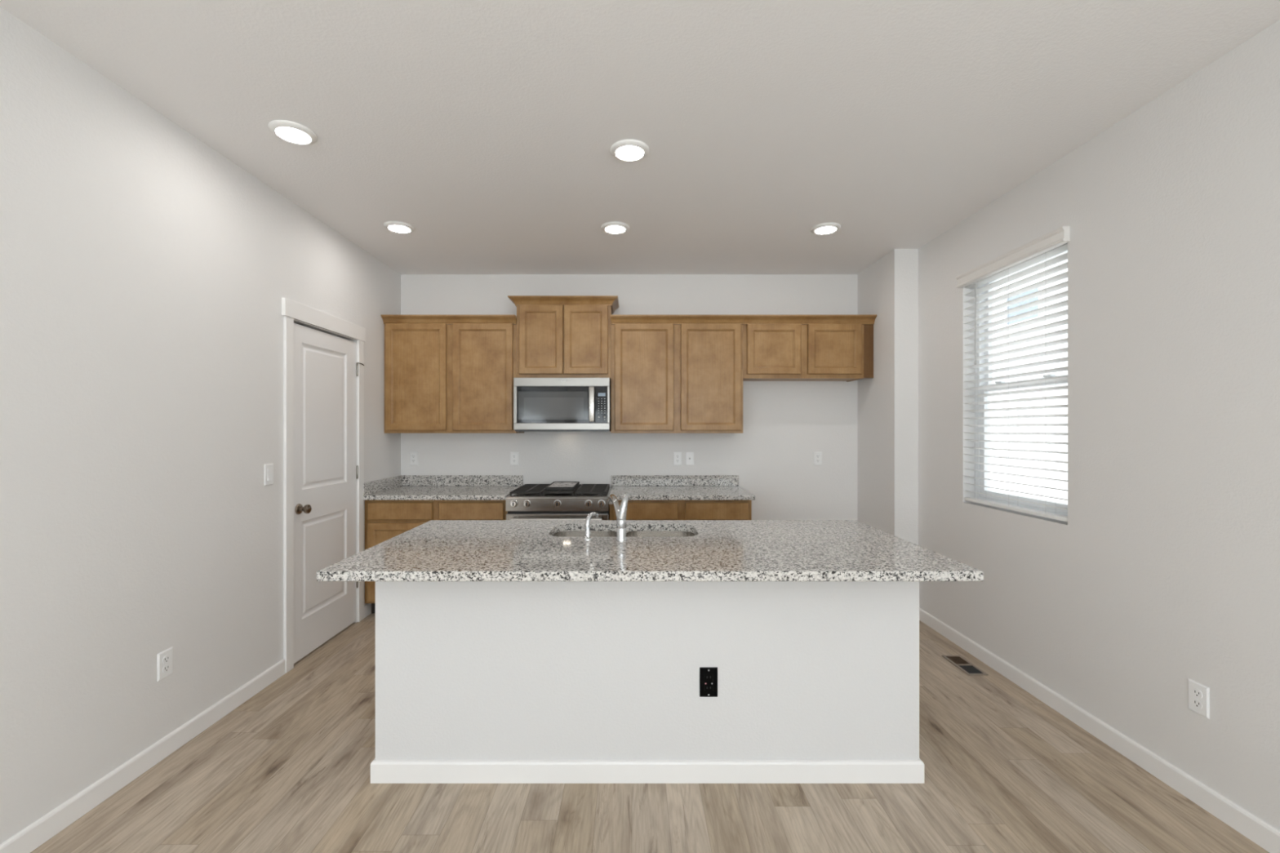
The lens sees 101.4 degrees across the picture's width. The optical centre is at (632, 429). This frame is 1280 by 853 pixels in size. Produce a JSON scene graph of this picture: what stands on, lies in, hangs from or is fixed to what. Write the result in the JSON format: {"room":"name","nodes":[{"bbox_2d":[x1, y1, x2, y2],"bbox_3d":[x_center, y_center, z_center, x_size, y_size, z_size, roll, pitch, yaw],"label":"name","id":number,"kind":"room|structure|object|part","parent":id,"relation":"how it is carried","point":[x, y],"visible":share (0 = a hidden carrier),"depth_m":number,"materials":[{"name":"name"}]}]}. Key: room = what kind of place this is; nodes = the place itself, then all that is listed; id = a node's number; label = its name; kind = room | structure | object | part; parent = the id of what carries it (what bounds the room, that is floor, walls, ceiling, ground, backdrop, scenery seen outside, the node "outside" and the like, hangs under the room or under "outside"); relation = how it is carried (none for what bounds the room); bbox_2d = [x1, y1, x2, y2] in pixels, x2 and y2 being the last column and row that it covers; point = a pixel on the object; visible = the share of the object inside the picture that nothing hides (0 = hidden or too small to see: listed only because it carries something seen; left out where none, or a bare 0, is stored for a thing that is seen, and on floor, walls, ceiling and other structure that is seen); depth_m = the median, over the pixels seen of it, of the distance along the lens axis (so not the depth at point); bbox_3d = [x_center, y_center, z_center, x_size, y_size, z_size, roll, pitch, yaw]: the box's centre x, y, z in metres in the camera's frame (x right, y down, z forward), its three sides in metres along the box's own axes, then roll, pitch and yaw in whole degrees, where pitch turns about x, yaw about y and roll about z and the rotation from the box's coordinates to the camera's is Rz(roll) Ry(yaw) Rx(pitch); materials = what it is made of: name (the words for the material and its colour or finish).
{"room":"kitchen","nodes":[
{"label":"kitchen","id":0,"kind":"room"},
{"bbox_2d":[0,6,400,844],"bbox_3d":[-2.080,0.028,-1.485,0.150,2.740,12.030,0,0,0],"label":"wall","id":1,"kind":"structure","parent":0,"point":[145,273],"depth_m":2.08,"materials":[{"name":"white paint"}]},
{"bbox_2d":[0,658,285,852],"bbox_3d":[-1.998,1.356,-2.248,0.013,0.084,10.504,0,0,0],"label":"baseboard","id":2,"kind":"structure","parent":1,"relation":"attached to","point":[29,838],"depth_m":2.07,"materials":[{"name":"white wood"}]},
{"bbox_2d":[157,646,173,681],"bbox_3d":[-2.001,1.003,2.245,0.008,0.116,0.072,0,0,0],"label":"electrical outlet","id":3,"kind":"object","parent":1,"relation":"attached to","point":[165,658],"visible":1,"depth_m":2.24,"materials":[{"name":"white plastic"}]},
{"bbox_2d":[162,655,169,663],"bbox_3d":[-1.999,0.984,2.245,0.003,0.028,0.034,0,0,0],"label":"receptacle","id":4,"kind":"object","parent":3,"relation":"attached to","point":[166,659],"depth_m":2.24,"materials":[{"name":"grey plastic"}]},
{"bbox_2d":[162,664,169,672],"bbox_3d":[-1.999,1.022,2.245,0.003,0.028,0.034,0,0,0],"label":"receptacle","id":5,"kind":"object","parent":3,"relation":"attached to","point":[166,668],"depth_m":2.24,"materials":[{"name":"grey plastic"}]},
{"bbox_2d":[264,463,273,485],"bbox_3d":[-1.999,0.246,2.885,0.011,0.116,0.072,0,0,0],"label":"light switch","id":6,"kind":"object","parent":1,"relation":"attached to","point":[268,468],"visible":1,"depth_m":2.88,"materials":[{"name":"white plastic"}]},
{"bbox_2d":[281,297,365,673],"bbox_3d":[-1.994,0.322,3.440,0.022,2.152,0.900,0,0,0],"label":"door frame","id":7,"kind":"structure","parent":1,"relation":"attached to","point":[291,310],"depth_m":3.07,"materials":[{"name":"white wood"}]},
{"bbox_2d":[293,323,364,663],"bbox_3d":[-1.988,0.377,3.463,0.105,2.018,0.762,0,0,0],"label":"door","id":8,"kind":"structure","parent":1,"relation":"in","point":[326,368],"depth_m":3.38,"materials":[{"name":"white wood"}]},
{"bbox_3d":[-1.971,0.476,3.144,0.070,0.064,0.064,0,0,0],"label":"knob","id":9,"kind":"part","parent":8,"relation":"part of","materials":[{"name":"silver metal"}]},
{"bbox_2d":[364,603,371,617],"bbox_3d":[-1.998,1.356,3.933,0.013,0.084,0.113,0,0,0],"label":"baseboard","id":10,"kind":"structure","parent":1,"relation":"attached to","point":[367,608],"depth_m":3.94,"materials":[{"name":"white wood"}]},
{"bbox_2d":[400,274,857,520],"bbox_3d":[0.057,0.028,4.605,4.423,2.740,0.150,0,0,0],"label":"wall","id":11,"kind":"structure","parent":0,"point":[784,423],"depth_m":4.53,"materials":[{"name":"white paint"}]},
{"bbox_2d":[409,451,417,465],"bbox_3d":[-1.893,0.249,4.526,0.072,0.116,0.008,0,0,0],"label":"electrical outlet","id":12,"kind":"object","parent":11,"relation":"attached to","point":[413,455],"visible":1,"depth_m":4.52,"materials":[{"name":"white plastic"}]},
{"bbox_2d":[380,315,524,433],"bbox_3d":[-1.471,-0.443,4.348,1.066,0.942,0.362,0,0,0],"label":"upper cabinet","id":13,"kind":"object","parent":11,"relation":"attached to","point":[444,374],"visible":0.94,"depth_m":4.21,"materials":[{"name":"brown wood"}]},
{"bbox_3d":[-1.742,-0.424,4.213,0.485,0.860,0.022,0,0,0],"label":"door","id":14,"kind":"part","parent":13,"relation":"part of","materials":[{"name":"brown wood"}]},
{"bbox_3d":[-1.471,-0.881,4.196,1.066,0.066,0.058,0,0,0],"label":"crown molding","id":15,"kind":"part","parent":13,"relation":"part of","materials":[{"name":"brown wood"}]},
{"bbox_3d":[-1.206,-0.424,4.213,0.481,0.860,0.022,0,0,0],"label":"door","id":16,"kind":"part","parent":13,"relation":"part of","materials":[{"name":"brown wood"}]},
{"bbox_2d":[400,475,523,485],"bbox_3d":[-1.476,0.439,4.519,1.056,0.090,0.020,0,0,0],"label":"backsplash","id":17,"kind":"structure","parent":11,"relation":"attached to","point":[407,480],"depth_m":4.51,"materials":[{"name":"stone"}]},
{"bbox_2d":[510,451,518,465],"bbox_3d":[-1.023,0.249,4.526,0.072,0.116,0.008,0,0,0],"label":"electrical outlet","id":18,"kind":"object","parent":11,"relation":"attached to","point":[513,455],"visible":1,"depth_m":4.52,"materials":[{"name":"white plastic"}]},
{"bbox_2d":[507,295,618,379],"bbox_3d":[-0.557,-0.740,4.348,0.876,0.652,0.362,0,0,0],"label":"upper cabinet","id":19,"kind":"object","parent":11,"relation":"attached to","point":[558,336],"visible":0.88,"depth_m":4.21,"materials":[{"name":"brown wood"}]},
{"bbox_3d":[-0.738,-0.724,4.213,0.351,0.552,0.022,0,0,0],"label":"door","id":20,"kind":"part","parent":19,"relation":"part of","materials":[{"name":"brown wood"}]},
{"bbox_2d":[513,377,610,431],"bbox_3d":[-0.557,-0.197,4.294,0.752,0.423,0.468,0,0,0],"label":"microwave oven","id":21,"kind":"object","parent":19,"relation":"attached to","point":[540,404],"visible":0.99,"depth_m":4.10,"materials":[{"name":"silver metal"}]},
{"bbox_3d":[-0.601,-0.196,4.117,0.614,0.287,0.025,0,0,0],"label":"door","id":22,"kind":"part","parent":21,"relation":"part of","materials":[{"name":"black glass"}]},
{"bbox_3d":[-0.320,-0.198,4.083,0.042,0.274,0.046,0,0,0],"label":"handle","id":23,"kind":"part","parent":21,"relation":"part of","materials":[{"name":"silver metal"}]},
{"bbox_3d":[-0.246,-0.196,4.117,0.094,0.287,0.025,0,0,0],"label":"control panel","id":24,"kind":"part","parent":21,"relation":"part of","materials":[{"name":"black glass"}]},
{"bbox_3d":[-0.557,-1.033,4.348,0.876,0.066,0.362,0,0,0],"label":"crown molding","id":25,"kind":"part","parent":19,"relation":"part of","materials":[{"name":"brown wood"}]},
{"bbox_3d":[-0.377,-0.724,4.213,0.353,0.552,0.022,0,0,0],"label":"door","id":26,"kind":"part","parent":19,"relation":"part of","materials":[{"name":"brown wood"}]},
{"bbox_2d":[611,475,738,485],"bbox_3d":[0.363,0.439,4.519,1.098,0.090,0.020,0,0,0],"label":"backsplash","id":27,"kind":"structure","parent":11,"relation":"attached to","point":[616,480],"depth_m":4.51,"materials":[{"name":"stone"}]},
{"bbox_2d":[610,315,744,433],"bbox_3d":[0.356,-0.443,4.348,1.065,0.942,0.362,0,0,0],"label":"upper cabinet","id":28,"kind":"object","parent":11,"relation":"attached to","point":[670,374],"visible":1,"depth_m":4.21,"materials":[{"name":"brown wood"}]},
{"bbox_3d":[0.091,-0.424,4.213,0.474,0.860,0.022,0,0,0],"label":"door","id":29,"kind":"part","parent":28,"relation":"part of","materials":[{"name":"brown wood"}]},
{"bbox_3d":[0.356,-0.881,4.196,1.065,0.066,0.058,0,0,0],"label":"crown molding","id":30,"kind":"part","parent":28,"relation":"part of","materials":[{"name":"brown wood"}]},
{"bbox_3d":[0.628,-0.424,4.213,0.484,0.860,0.022,0,0,0],"label":"door","id":31,"kind":"part","parent":28,"relation":"part of","materials":[{"name":"brown wood"}]},
{"bbox_2d":[673,451,681,465],"bbox_3d":[0.387,0.249,4.526,0.072,0.116,0.008,0,0,0],"label":"electrical outlet","id":32,"kind":"object","parent":11,"relation":"attached to","point":[677,455],"visible":1,"depth_m":4.52,"materials":[{"name":"white plastic"}]},
{"bbox_2d":[685,451,693,465],"bbox_3d":[0.491,0.249,4.526,0.072,0.116,0.007,0,0,0],"label":"jack plate","id":33,"kind":"object","parent":11,"relation":"attached to","point":[689,455],"visible":1,"depth_m":4.52,"materials":[{"name":"white plastic"}]},
{"bbox_2d":[742,315,876,382],"bbox_3d":[1.416,-0.664,4.348,1.052,0.500,0.362,0,0,0],"label":"upper cabinet","id":34,"kind":"object","parent":11,"relation":"attached to","point":[776,348],"visible":0.91,"depth_m":4.21,"materials":[{"name":"brown wood"}]},
{"bbox_3d":[1.135,-0.647,4.213,0.430,0.401,0.022,0,0,0],"label":"door","id":35,"kind":"part","parent":34,"relation":"part of","materials":[{"name":"brown wood"}]},
{"bbox_3d":[1.416,-0.881,4.196,1.052,0.066,0.058,0,0,0],"label":"crown molding","id":36,"kind":"part","parent":34,"relation":"part of","materials":[{"name":"brown wood"}]},
{"bbox_3d":[1.623,-0.647,4.213,0.430,0.401,0.022,0,0,0],"label":"door","id":37,"kind":"part","parent":34,"relation":"part of","materials":[{"name":"brown wood"}]},
{"bbox_2d":[813,451,822,465],"bbox_3d":[1.598,0.249,4.526,0.072,0.116,0.008,0,0,0],"label":"electrical outlet","id":38,"kind":"object","parent":11,"relation":"attached to","point":[817,455],"visible":1,"depth_m":4.52,"materials":[{"name":"white plastic"}]},
{"bbox_2d":[0,0,1279,274],"bbox_3d":[0.057,-1.442,-1.485,4.423,0.200,12.330,0,0,0],"label":"ceiling","id":39,"kind":"structure","parent":0,"point":[488,129],"depth_m":2.18,"materials":[{"name":"white paint"}]},
{"bbox_2d":[267,120,317,145],"bbox_3d":[-1.530,-1.333,2.363,0.188,0.018,0.188,0,0,0],"label":"recessed light","id":40,"kind":"object","parent":39,"relation":"in","point":[290,131],"visible":1,"depth_m":2.34,"materials":[{"name":"white plastic"}]},
{"bbox_2d":[383,221,414,233],"bbox_3d":[-1.543,-1.333,3.465,0.188,0.018,0.188,0,0,0],"label":"recessed light","id":41,"kind":"object","parent":39,"relation":"in","point":[394,226],"visible":1,"depth_m":3.43,"materials":[{"name":"white plastic"}]},
{"bbox_2d":[600,222,629,234],"bbox_3d":[-0.117,-1.333,3.475,0.188,0.018,0.188,0,0,0],"label":"recessed light","id":42,"kind":"object","parent":39,"relation":"in","point":[614,228],"visible":1,"depth_m":3.44,"materials":[{"name":"white plastic"}]},
{"bbox_2d":[609,139,648,161],"bbox_3d":[-0.015,-1.333,2.515,0.188,0.018,0.188,0,0,0],"label":"recessed light","id":43,"kind":"object","parent":39,"relation":"in","point":[626,150],"visible":1,"depth_m":2.49,"materials":[{"name":"white plastic"}]},
{"bbox_2d":[810,222,840,235],"bbox_3d":[1.283,-1.333,3.488,0.188,0.018,0.188,0,0,0],"label":"recessed light","id":44,"kind":"object","parent":39,"relation":"in","point":[825,228],"visible":1,"depth_m":3.46,"materials":[{"name":"white plastic"}]},
{"bbox_2d":[30,613,1269,852],"bbox_3d":[0.057,1.458,-1.485,4.423,0.120,12.330,0,0,0],"label":"floor","id":45,"kind":"structure","parent":0,"point":[287,770],"depth_m":1.97,"materials":[{"name":"brown wood"}]},
{"bbox_2d":[364,499,507,613],"bbox_3d":[-1.471,0.960,4.211,1.066,0.877,0.636,0,0,0],"label":"base cabinet","id":46,"kind":"object","parent":45,"relation":"on","point":[384,520],"visible":0.31,"depth_m":3.89,"materials":[{"name":"brown wood"}]},
{"bbox_3d":[-1.734,0.987,3.905,0.483,0.586,0.022,0,0,0],"label":"door","id":47,"kind":"part","parent":46,"relation":"part of","materials":[{"name":"brown wood"}]},
{"bbox_3d":[-1.734,0.606,3.905,0.483,0.130,0.022,0,0,0],"label":"drawer","id":48,"kind":"part","parent":46,"relation":"part of","materials":[{"name":"brown wood"}]},
{"bbox_2d":[363,475,523,500],"bbox_3d":[-1.471,0.457,4.197,1.066,0.125,0.663,0,0,0],"label":"countertop","id":49,"kind":"structure","parent":46,"relation":"on","point":[402,487],"depth_m":4.28,"materials":[{"name":"stone"}]},
{"bbox_3d":[-1.202,0.606,3.905,0.481,0.130,0.022,0,0,0],"label":"drawer","id":50,"kind":"part","parent":46,"relation":"part of","materials":[{"name":"brown wood"}]},
{"bbox_2d":[506,484,612,519],"bbox_3d":[-0.556,0.929,4.149,0.754,0.937,0.712,0,0,0],"label":"gas range","id":51,"kind":"object","parent":45,"relation":"on","point":[527,501],"visible":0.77,"depth_m":3.85,"materials":[{"name":"silver metal"}]},
{"bbox_3d":[-0.872,0.542,3.834,0.055,0.055,0.032,0,0,0],"label":"knob","id":52,"kind":"part","parent":51,"relation":"part of","materials":[{"name":"silver metal"}]},
{"bbox_3d":[-0.776,0.542,3.834,0.055,0.055,0.032,0,0,0],"label":"knob","id":53,"kind":"part","parent":51,"relation":"part of","materials":[{"name":"silver metal"}]},
{"bbox_3d":[-0.556,0.653,3.825,0.664,0.023,0.063,0,0,0],"label":"handle","id":54,"kind":"part","parent":51,"relation":"part of","materials":[{"name":"silver metal"}]},
{"bbox_3d":[-0.556,0.901,3.873,0.752,0.563,0.041,0,0,0],"label":"oven door","id":55,"kind":"part","parent":51,"relation":"part of","materials":[{"name":"silver metal"}]},
{"bbox_3d":[-0.553,0.542,3.834,0.055,0.055,0.032,0,0,0],"label":"knob","id":56,"kind":"part","parent":51,"relation":"part of","materials":[{"name":"silver metal"}]},
{"bbox_3d":[-0.556,0.547,3.873,0.754,0.107,0.045,0,0,0],"label":"control panel","id":57,"kind":"part","parent":51,"relation":"part of","materials":[{"name":"silver metal"}]},
{"bbox_2d":[507,487,612,496],"bbox_3d":[-0.556,0.498,4.188,0.754,0.013,0.635,0,0,0],"label":"cooktop","id":58,"kind":"object","parent":51,"relation":"in","point":[607,493],"depth_m":3.90,"materials":[{"name":"black metal"}]},
{"bbox_2d":[545,481,579,490],"bbox_3d":[-0.556,0.448,4.197,0.216,0.024,0.425,0,0,0],"label":"griddle plate","id":59,"kind":"object","parent":51,"relation":"on","point":[555,486],"visible":1,"depth_m":4.09,"materials":[{"name":"black metal"}]},
{"bbox_3d":[-0.324,0.542,3.834,0.055,0.055,0.032,0,0,0],"label":"knob","id":60,"kind":"part","parent":51,"relation":"part of","materials":[{"name":"silver metal"}]},
{"bbox_3d":[-0.230,0.542,3.834,0.055,0.055,0.032,0,0,0],"label":"knob","id":61,"kind":"part","parent":51,"relation":"part of","materials":[{"name":"silver metal"}]},
{"bbox_2d":[370,530,924,783],"bbox_3d":[0.058,0.959,2.420,2.191,0.878,0.696,0,0,0],"label":"kitchen island","id":62,"kind":"object","parent":45,"relation":"on","point":[477,682],"visible":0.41,"depth_m":2.08,"materials":[{"name":"white paint"}]},
{"bbox_3d":[0.058,1.356,2.398,2.191,0.084,0.653,0,0,0],"label":"baseboard","id":63,"kind":"part","parent":62,"relation":"part of","materials":[{"name":"white wood"}]},
{"bbox_2d":[316,520,983,581],"bbox_3d":[0.059,0.501,2.299,2.280,0.035,1.015,0,0,0],"label":"island countertop","id":64,"kind":"structure","parent":62,"relation":"on","point":[433,550],"depth_m":2.06,"materials":[{"name":"stone"}]},
{"bbox_2d":[582,511,598,540],"bbox_3d":[-0.183,0.426,2.328,0.083,0.116,0.041,0,0,-39],"label":"soap dispenser","id":65,"kind":"object","parent":64,"relation":"on","point":[587,537],"visible":1,"depth_m":2.31,"materials":[{"name":"silver metal"}]},
{"bbox_2d":[607,493,628,541],"bbox_3d":[-0.069,0.381,2.403,0.058,0.206,0.260,0,0,-13],"label":"kitchen faucet","id":66,"kind":"object","parent":64,"relation":"on","point":[620,511],"visible":1,"depth_m":2.29,"materials":[{"name":"silver metal"}]},
{"bbox_3d":[-0.081,0.361,2.410,0.033,0.118,0.241,0,0,-14],"label":"spout","id":67,"kind":"part","parent":66,"relation":"part of","materials":[{"name":"silver metal"}]},
{"bbox_3d":[-0.044,0.333,2.298,0.050,0.110,0.040,0,0,0],"label":"lever","id":68,"kind":"part","parent":66,"relation":"part of","materials":[{"name":"silver metal"}]},
{"bbox_2d":[553,530,694,536],"bbox_3d":[-0.043,0.622,2.531,0.746,0.204,0.366,0,0,0],"label":"sink","id":69,"kind":"object","parent":64,"relation":"in","point":[567,533],"visible":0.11,"depth_m":2.70,"materials":[{"name":"silver metal"}]},
{"bbox_3d":[-0.234,0.622,2.531,0.364,0.204,0.366,0,0,0],"label":"bowl","id":70,"kind":"part","parent":69,"relation":"part of","materials":[{"name":"silver metal"}]},
{"bbox_3d":[0.139,0.622,2.531,0.382,0.204,0.366,0,0,0],"label":"bowl","id":71,"kind":"part","parent":69,"relation":"part of","materials":[{"name":"silver metal"}]},
{"bbox_2d":[699,666,717,697],"bbox_3d":[0.301,1.003,2.080,0.071,0.116,0.008,0,0,0],"label":"electrical outlet","id":72,"kind":"object","parent":62,"relation":"attached to","point":[708,675],"visible":1,"depth_m":2.08,"materials":[{"name":"black plastic"}]},
{"bbox_2d":[704,674,712,691],"bbox_3d":[0.301,1.003,2.078,0.033,0.067,0.003,0,0,0],"label":"receptacle","id":73,"kind":"object","parent":72,"relation":"attached to","point":[708,677],"depth_m":2.08,"materials":[{"name":"black plastic"}]},
{"bbox_2d":[609,500,751,519],"bbox_3d":[0.357,0.960,4.211,1.062,0.877,0.636,0,0,0],"label":"base cabinet","id":74,"kind":"object","parent":45,"relation":"on","point":[636,509],"visible":0.13,"depth_m":3.89,"materials":[{"name":"brown wood"}]},
{"bbox_3d":[0.094,0.606,3.905,0.484,0.130,0.022,0,0,0],"label":"drawer","id":75,"kind":"part","parent":74,"relation":"part of","materials":[{"name":"brown wood"}]},
{"bbox_2d":[609,475,755,500],"bbox_3d":[0.363,0.457,4.197,1.098,0.125,0.663,0,0,0],"label":"countertop","id":76,"kind":"structure","parent":74,"relation":"on","point":[638,487],"depth_m":4.31,"materials":[{"name":"stone"}]},
{"bbox_3d":[0.627,0.606,3.905,0.474,0.130,0.022,0,0,0],"label":"drawer","id":77,"kind":"part","parent":74,"relation":"part of","materials":[{"name":"brown wood"}]},
{"bbox_2d":[942,655,988,675],"bbox_3d":[1.966,1.395,3.108,0.115,0.006,0.259,0,0,0],"label":"floor vent","id":78,"kind":"object","parent":45,"relation":"in","point":[968,668],"visible":1,"depth_m":3.09,"materials":[{"name":"brown"}]},
{"bbox_2d":[857,248,918,545],"bbox_3d":[2.030,0.028,4.210,0.175,2.740,0.640,0,0,0],"label":"wall","id":79,"kind":"structure","parent":0,"point":[888,288],"depth_m":3.96,"materials":[{"name":"white paint"}]},
{"bbox_2d":[918,19,1279,831],"bbox_3d":[2.193,0.028,-1.485,0.150,2.740,12.030,0,0,0],"label":"wall","id":80,"kind":"structure","parent":0,"point":[1162,572],"depth_m":2.13,"materials":[{"name":"white paint"}]},
{"bbox_2d":[974,249,1067,515],"bbox_3d":[2.225,-0.267,2.957,0.075,1.465,0.810,0,0,0],"label":"window","id":81,"kind":"structure","parent":80,"relation":"in","point":[977,429],"depth_m":3.27,"materials":[{"name":"white plastic"}]},
{"bbox_2d":[955,226,1070,522],"bbox_3d":[2.127,-0.267,2.955,0.093,1.437,0.837,0,0,0],"label":"window blind","id":82,"kind":"object","parent":81,"relation":"attached to","point":[1052,243],"visible":0.8,"depth_m":2.89,"materials":[{"name":"white plastic"}]},
{"bbox_3d":[2.147,-0.244,2.957,0.054,1.352,0.001,0,0,0],"label":"ladder cord","id":83,"kind":"part","parent":82,"relation":"part of","materials":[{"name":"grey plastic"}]},
{"bbox_3d":[2.147,0.442,2.957,0.050,0.020,0.798,0,0,0],"label":"rail","id":84,"kind":"part","parent":82,"relation":"part of","materials":[{"name":"white plastic"}]},
{"bbox_3d":[2.147,-0.244,2.692,0.054,1.352,0.001,0,0,0],"label":"ladder cord","id":85,"kind":"part","parent":82,"relation":"part of","materials":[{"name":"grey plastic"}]},
{"bbox_3d":[2.210,0.071,2.957,0.028,0.700,0.720,0,0,0],"label":"sash","id":86,"kind":"part","parent":81,"relation":"part of","materials":[{"name":"white plastic"}]},
{"bbox_3d":[2.240,-0.596,2.957,0.028,0.717,0.720,0,0,0],"label":"sash","id":87,"kind":"part","parent":81,"relation":"part of","materials":[{"name":"white plastic"}]},
{"bbox_2d":[919,607,1279,852],"bbox_3d":[2.111,1.356,-1.805,0.013,0.084,11.390,0,0,0],"label":"baseboard","id":88,"kind":"structure","parent":80,"relation":"attached to","point":[1264,835],"depth_m":2.21,"materials":[{"name":"white wood"}]},
{"bbox_2d":[1188,678,1209,719],"bbox_3d":[2.114,1.005,1.960,0.008,0.116,0.072,0,0,0],"label":"electrical outlet","id":89,"kind":"object","parent":80,"relation":"attached to","point":[1198,693],"visible":1,"depth_m":1.95,"materials":[{"name":"white plastic"}]},
{"bbox_2d":[1191,688,1202,697],"bbox_3d":[2.112,0.986,1.960,0.003,0.028,0.034,0,0,0],"label":"receptacle","id":90,"kind":"object","parent":89,"relation":"attached to","point":[1196,692],"depth_m":1.96,"materials":[{"name":"white plastic"}]},
{"bbox_2d":[1191,698,1202,708],"bbox_3d":[2.112,1.024,1.960,0.003,0.028,0.034,0,0,0],"label":"receptacle","id":91,"kind":"object","parent":89,"relation":"attached to","point":[1196,703],"depth_m":1.96,"materials":[{"name":"white plastic"}]},
{"label":"outside","id":92,"kind":"structure","parent":0,"visible":0},
{"bbox_3d":[0.000,1.873,-2.000,60.000,0.250,64.000,0,0,0],"label":"ground","id":93,"kind":"structure","parent":92,"visible":0},
{"bbox_2d":[990,256,1067,503],"bbox_3d":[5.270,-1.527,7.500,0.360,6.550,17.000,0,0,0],"label":"window glass","id":94,"kind":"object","parent":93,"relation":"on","point":[1060,438],"visible":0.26,"depth_m":6.84,"materials":[{"name":"glass"}]},
{"bbox_3d":[5.199,-1.652,6.970,0.007,0.420,0.580,0,0,0],"label":"pane","id":95,"kind":"part","parent":94,"relation":"part of","materials":[{"name":"glass"}]}
]}

